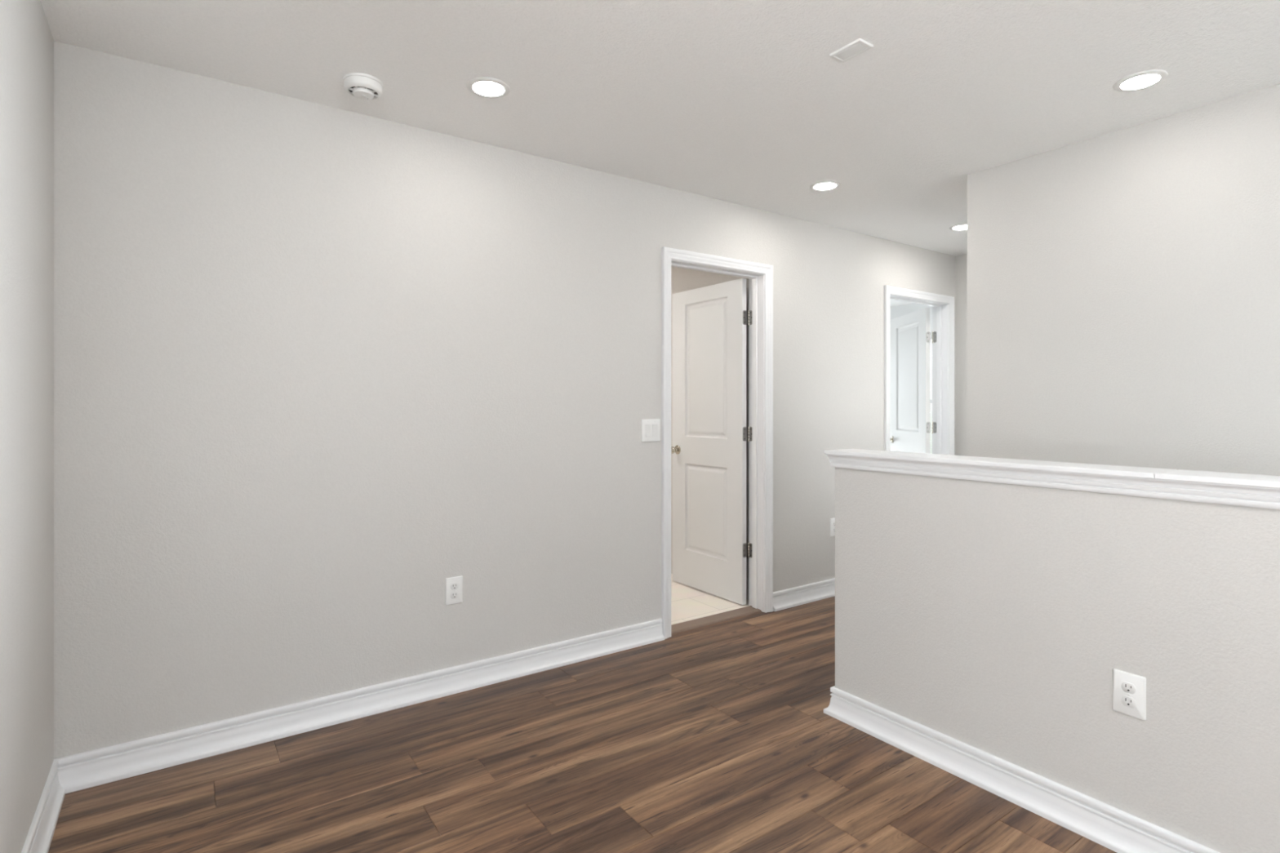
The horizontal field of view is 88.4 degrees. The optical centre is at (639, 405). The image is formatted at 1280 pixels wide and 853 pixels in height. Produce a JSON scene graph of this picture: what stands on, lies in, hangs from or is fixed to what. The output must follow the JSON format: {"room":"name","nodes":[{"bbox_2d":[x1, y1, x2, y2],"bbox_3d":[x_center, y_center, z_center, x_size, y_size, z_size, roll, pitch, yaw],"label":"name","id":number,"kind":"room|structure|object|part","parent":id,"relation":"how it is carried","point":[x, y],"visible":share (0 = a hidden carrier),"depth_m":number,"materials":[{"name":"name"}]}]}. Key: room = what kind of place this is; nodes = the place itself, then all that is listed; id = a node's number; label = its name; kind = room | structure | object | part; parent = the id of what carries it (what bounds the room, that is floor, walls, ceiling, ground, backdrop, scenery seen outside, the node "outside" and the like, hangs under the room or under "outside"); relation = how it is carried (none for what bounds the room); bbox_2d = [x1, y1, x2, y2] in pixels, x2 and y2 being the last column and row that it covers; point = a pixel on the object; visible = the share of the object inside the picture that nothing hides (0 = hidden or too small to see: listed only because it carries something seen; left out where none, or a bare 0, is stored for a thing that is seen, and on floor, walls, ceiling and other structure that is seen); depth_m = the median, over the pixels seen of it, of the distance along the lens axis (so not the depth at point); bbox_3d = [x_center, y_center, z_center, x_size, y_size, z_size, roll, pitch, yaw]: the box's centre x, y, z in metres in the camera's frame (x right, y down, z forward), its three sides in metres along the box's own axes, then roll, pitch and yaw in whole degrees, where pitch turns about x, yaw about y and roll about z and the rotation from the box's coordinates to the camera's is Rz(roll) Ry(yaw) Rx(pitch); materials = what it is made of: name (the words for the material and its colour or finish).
{"room":"upstairs landing","nodes":[
{"label":"upstairs landing","id":0,"kind":"room"},
{"bbox_2d":[0,0,53,852],"bbox_3d":[-1.500,0.037,1.478,0.100,2.440,1.543,0,0,-35],"label":"wall","id":1,"kind":"structure","parent":0,"point":[26,38],"depth_m":1.73,"materials":[{"name":"beige paint"}]},
{"bbox_2d":[21,759,65,852],"bbox_3d":[-1.479,1.203,1.474,0.131,0.108,1.574,0,0,-35],"label":"baseboard","id":2,"kind":"structure","parent":1,"relation":"attached to","point":[42,829],"depth_m":1.93,"materials":[{"name":"white paint"}]},
{"bbox_2d":[53,40,955,759],"bbox_3d":[0.266,0.037,3.733,5.582,2.440,0.122,0,0,-35],"label":"wall","id":3,"kind":"structure","parent":0,"point":[318,368],"depth_m":2.66,"materials":[{"name":"beige paint"}]},
{"bbox_2d":[55,617,664,793],"bbox_3d":[-0.885,1.203,2.833,2.463,0.108,0.031,0,0,-35],"label":"baseboard","id":4,"kind":"structure","parent":3,"relation":"attached to","point":[85,770],"depth_m":2.58,"materials":[{"name":"white paint"}]},
{"bbox_2d":[444,575,462,605],"bbox_3d":[-0.816,0.816,2.895,0.078,0.120,0.008,0,0,-35],"label":"wall outlet","id":5,"kind":"object","parent":3,"relation":"attached to","point":[453,585],"visible":1,"depth_m":2.89,"materials":[{"name":"white plastic"}]},
{"bbox_2d":[450,591,457,599],"bbox_3d":[-0.815,0.835,2.894,0.034,0.028,0.003,0,0,-35],"label":"receptacle","id":6,"kind":"object","parent":5,"relation":"attached to","point":[454,595],"depth_m":2.89,"materials":[{"name":"grey plastic"}]},
{"bbox_2d":[450,582,457,590],"bbox_3d":[-0.815,0.796,2.894,0.034,0.028,0.003,0,0,-35],"label":"receptacle","id":7,"kind":"object","parent":5,"relation":"attached to","point":[454,586],"depth_m":2.89,"materials":[{"name":"grey plastic"}]},
{"bbox_2d":[641,418,660,441],"bbox_3d":[0.060,0.135,3.509,0.122,0.120,0.010,0,0,-35],"label":"light switch","id":8,"kind":"object","parent":3,"relation":"attached to","point":[651,428],"visible":1,"depth_m":3.51,"materials":[{"name":"white plastic"}]},
{"bbox_2d":[671,605,761,634],"bbox_3d":[0.424,1.250,3.844,0.709,0.014,0.094,0,0,-35],"label":"threshold","id":9,"kind":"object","parent":3,"relation":"attached to","point":[730,615],"depth_m":3.83,"materials":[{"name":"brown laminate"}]},
{"bbox_2d":[662,246,773,639],"bbox_3d":[0.226,0.203,4.128,0.835,2.109,0.858,0,0,-35],"label":"door","id":10,"kind":"structure","parent":3,"relation":"in","point":[708,450],"depth_m":4.16,"materials":[{"name":"white paint"}]},
{"bbox_3d":[0.238,0.311,4.585,0.064,0.064,0.064,0,0,-35],"label":"knob","id":11,"kind":"part","parent":10,"relation":"part of","materials":[{"name":"silver metal"}]},
{"bbox_3d":[0.383,0.203,3.903,0.835,2.109,0.022,0,0,-35],"label":"casing","id":12,"kind":"part","parent":10,"relation":"part of","materials":[{"name":"white paint"}]},
{"bbox_2d":[773,577,835,611],"bbox_3d":[1.277,1.203,4.349,1.132,0.108,0.031,0,0,-35],"label":"baseboard","id":13,"kind":"structure","parent":3,"relation":"attached to","point":[813,592],"depth_m":4.18,"materials":[{"name":"white paint"}]},
{"bbox_2d":[830,517,835,536],"bbox_3d":[1.291,0.809,4.373,0.078,0.120,0.008,0,0,-35],"label":"wall outlet","id":14,"kind":"object","parent":3,"relation":"attached to","point":[832,520],"visible":0.59,"depth_m":4.36,"materials":[{"name":"white plastic"}]},
{"bbox_2d":[884,284,954,454],"bbox_3d":[2.199,0.203,5.273,0.574,2.109,1.471,0,0,26],"label":"door","id":15,"kind":"structure","parent":3,"relation":"in","point":[907,337],"depth_m":5.27,"materials":[{"name":"white paint"}]},
{"bbox_3d":[2.255,0.311,5.968,0.064,0.064,0.064,0,0,0],"label":"knob","id":16,"kind":"part","parent":15,"relation":"part of","materials":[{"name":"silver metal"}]},
{"bbox_3d":[2.023,0.203,5.054,0.888,2.109,0.022,0,0,-35],"label":"casing","id":17,"kind":"part","parent":15,"relation":"part of","materials":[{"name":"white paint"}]},
{"bbox_2d":[48,595,1117,852],"bbox_3d":[0.715,1.282,0.785,8.072,0.050,5.265,0,0,-35],"label":"floor","id":18,"kind":"structure","parent":0,"point":[719,737],"depth_m":2.21,"materials":[{"name":"brown wood"}]},
{"bbox_2d":[40,0,1279,306],"bbox_3d":[0.559,-1.233,2.774,10.300,0.100,8.900,0,0,-35],"label":"ceiling","id":19,"kind":"structure","parent":0,"point":[747,103],"depth_m":2.35,"materials":[{"name":"paint"}]},
{"bbox_2d":[343,72,382,100],"bbox_3d":[-1.012,-1.156,2.411,0.133,0.054,0.133,0,0,-35],"label":"smoke detector","id":20,"kind":"object","parent":19,"relation":"attached to","point":[357,85],"visible":1,"depth_m":2.38,"materials":[{"name":"white plastic"}]},
{"bbox_3d":[-1.012,-1.178,2.411,0.133,0.010,0.133,0,0,-35],"label":"mounting plate","id":21,"kind":"part","parent":20,"relation":"part of","materials":[{"name":"white plastic"}]},
{"bbox_2d":[348,86,377,97],"bbox_3d":[-1.012,-1.147,2.411,0.103,0.012,0.103,0,0,-35],"label":"grille","id":22,"kind":"object","parent":20,"relation":"attached to","point":[355,91],"depth_m":2.39,"materials":[{"name":"white plastic"}]},
{"bbox_2d":[466,76,510,97],"bbox_3d":[-0.564,-1.178,2.454,0.160,0.009,0.160,0,0,-35],"label":"recessed light","id":23,"kind":"object","parent":19,"relation":"in","point":[482,86],"visible":1,"depth_m":2.44,"materials":[{"name":"white plastic"}]},
{"bbox_2d":[809,180,840,191],"bbox_3d":[0.996,-1.178,3.548,0.160,0.009,0.160,0,0,-35],"label":"recessed light","id":24,"kind":"object","parent":19,"relation":"in","point":[824,185],"visible":1,"depth_m":3.53,"materials":[{"name":"white plastic"}]},
{"bbox_2d":[829,38,873,62],"bbox_3d":[0.704,-1.179,2.194,0.074,0.007,0.121,0,0,-35],"label":"cover plate","id":25,"kind":"object","parent":19,"relation":"attached to","point":[860,46],"visible":1,"depth_m":2.19,"materials":[{"name":"white plastic"}]},
{"bbox_2d":[949,223,967,230],"bbox_3d":[2.140,-1.178,4.371,0.160,0.009,0.160,0,0,-35],"label":"recessed light","id":26,"kind":"object","parent":19,"relation":"in","point":[963,226],"visible":0.77,"depth_m":4.36,"materials":[{"name":"white plastic"}]},
{"bbox_2d":[1112,69,1168,92],"bbox_3d":[1.824,-1.178,2.403,0.160,0.009,0.160,0,0,-35],"label":"recessed light","id":27,"kind":"object","parent":19,"relation":"in","point":[1144,79],"visible":1,"depth_m":2.39,"materials":[{"name":"white plastic"}]},
{"bbox_2d":[671,266,748,599],"bbox_3d":[-0.727,0.037,4.537,2.220,2.440,2.335,0,0,-35],"label":"wall","id":28,"kind":"structure","parent":0,"point":[682,279],"depth_m":4.60,"materials":[{"name":"paint"}]},
{"bbox_2d":[671,573,749,624],"bbox_3d":[-0.709,1.276,4.482,1.985,0.062,2.247,0,0,-35],"label":"floor","id":29,"kind":"structure","parent":0,"point":[687,602],"depth_m":4.11,"materials":[{"name":"beige tile"}]},
{"bbox_2d":[889,303,932,335],"bbox_3d":[3.121,0.037,7.846,0.120,2.440,3.335,0,0,-35],"label":"wall","id":30,"kind":"structure","parent":0,"point":[897,311],"depth_m":7.72,"materials":[{"name":"paint"}]},
{"bbox_2d":[955,253,967,455],"bbox_3d":[2.877,0.037,4.783,0.100,2.440,1.157,0,0,-35],"label":"wall","id":31,"kind":"structure","parent":0,"point":[961,261],"depth_m":5.19,"materials":[{"name":"beige paint"}]},
{"bbox_2d":[835,467,1279,852],"bbox_3d":[2.034,0.747,1.025,0.125,1.020,4.143,0,0,-35],"label":"wall","id":32,"kind":"structure","parent":0,"point":[997,620],"depth_m":1.95,"materials":[{"name":"beige paint"}]},
{"bbox_2d":[823,685,1220,852],"bbox_3d":[2.012,1.203,1.029,0.156,0.108,4.174,0,0,-35],"label":"baseboard","id":33,"kind":"structure","parent":32,"relation":"attached to","point":[1117,830],"depth_m":2.09,"materials":[{"name":"white paint"}]},
{"bbox_2d":[824,448,1279,509],"bbox_3d":[2.025,0.219,1.037,0.184,0.070,4.172,0,0,-35],"label":"trim","id":34,"kind":"structure","parent":32,"relation":"on","point":[1255,491],"depth_m":1.94,"materials":[{"name":"white paint"}]},
{"bbox_2d":[1112,668,1146,720],"bbox_3d":[1.374,0.813,1.851,0.008,0.120,0.078,0,0,-35],"label":"wall outlet","id":35,"kind":"object","parent":32,"relation":"attached to","point":[1129,690],"visible":1,"depth_m":1.85,"materials":[{"name":"white plastic"}]},
{"bbox_2d":[1121,695,1135,707],"bbox_3d":[1.372,0.833,1.850,0.003,0.028,0.034,0,0,-35],"label":"receptacle","id":36,"kind":"object","parent":35,"relation":"attached to","point":[1127,701],"depth_m":1.85,"materials":[{"name":"grey plastic"}]},
{"bbox_2d":[1121,681,1135,693],"bbox_3d":[1.372,0.794,1.850,0.003,0.028,0.034,0,0,-35],"label":"receptacle","id":37,"kind":"object","parent":35,"relation":"attached to","point":[1127,687],"depth_m":1.85,"materials":[{"name":"grey plastic"}]},
{"bbox_2d":[967,84,1279,475],"bbox_3d":[2.937,1.337,1.697,0.120,5.040,4.206,0,0,-35],"label":"wall","id":38,"kind":"structure","parent":0,"point":[1123,286],"depth_m":2.79,"materials":[{"name":"beige paint"}]}
]}

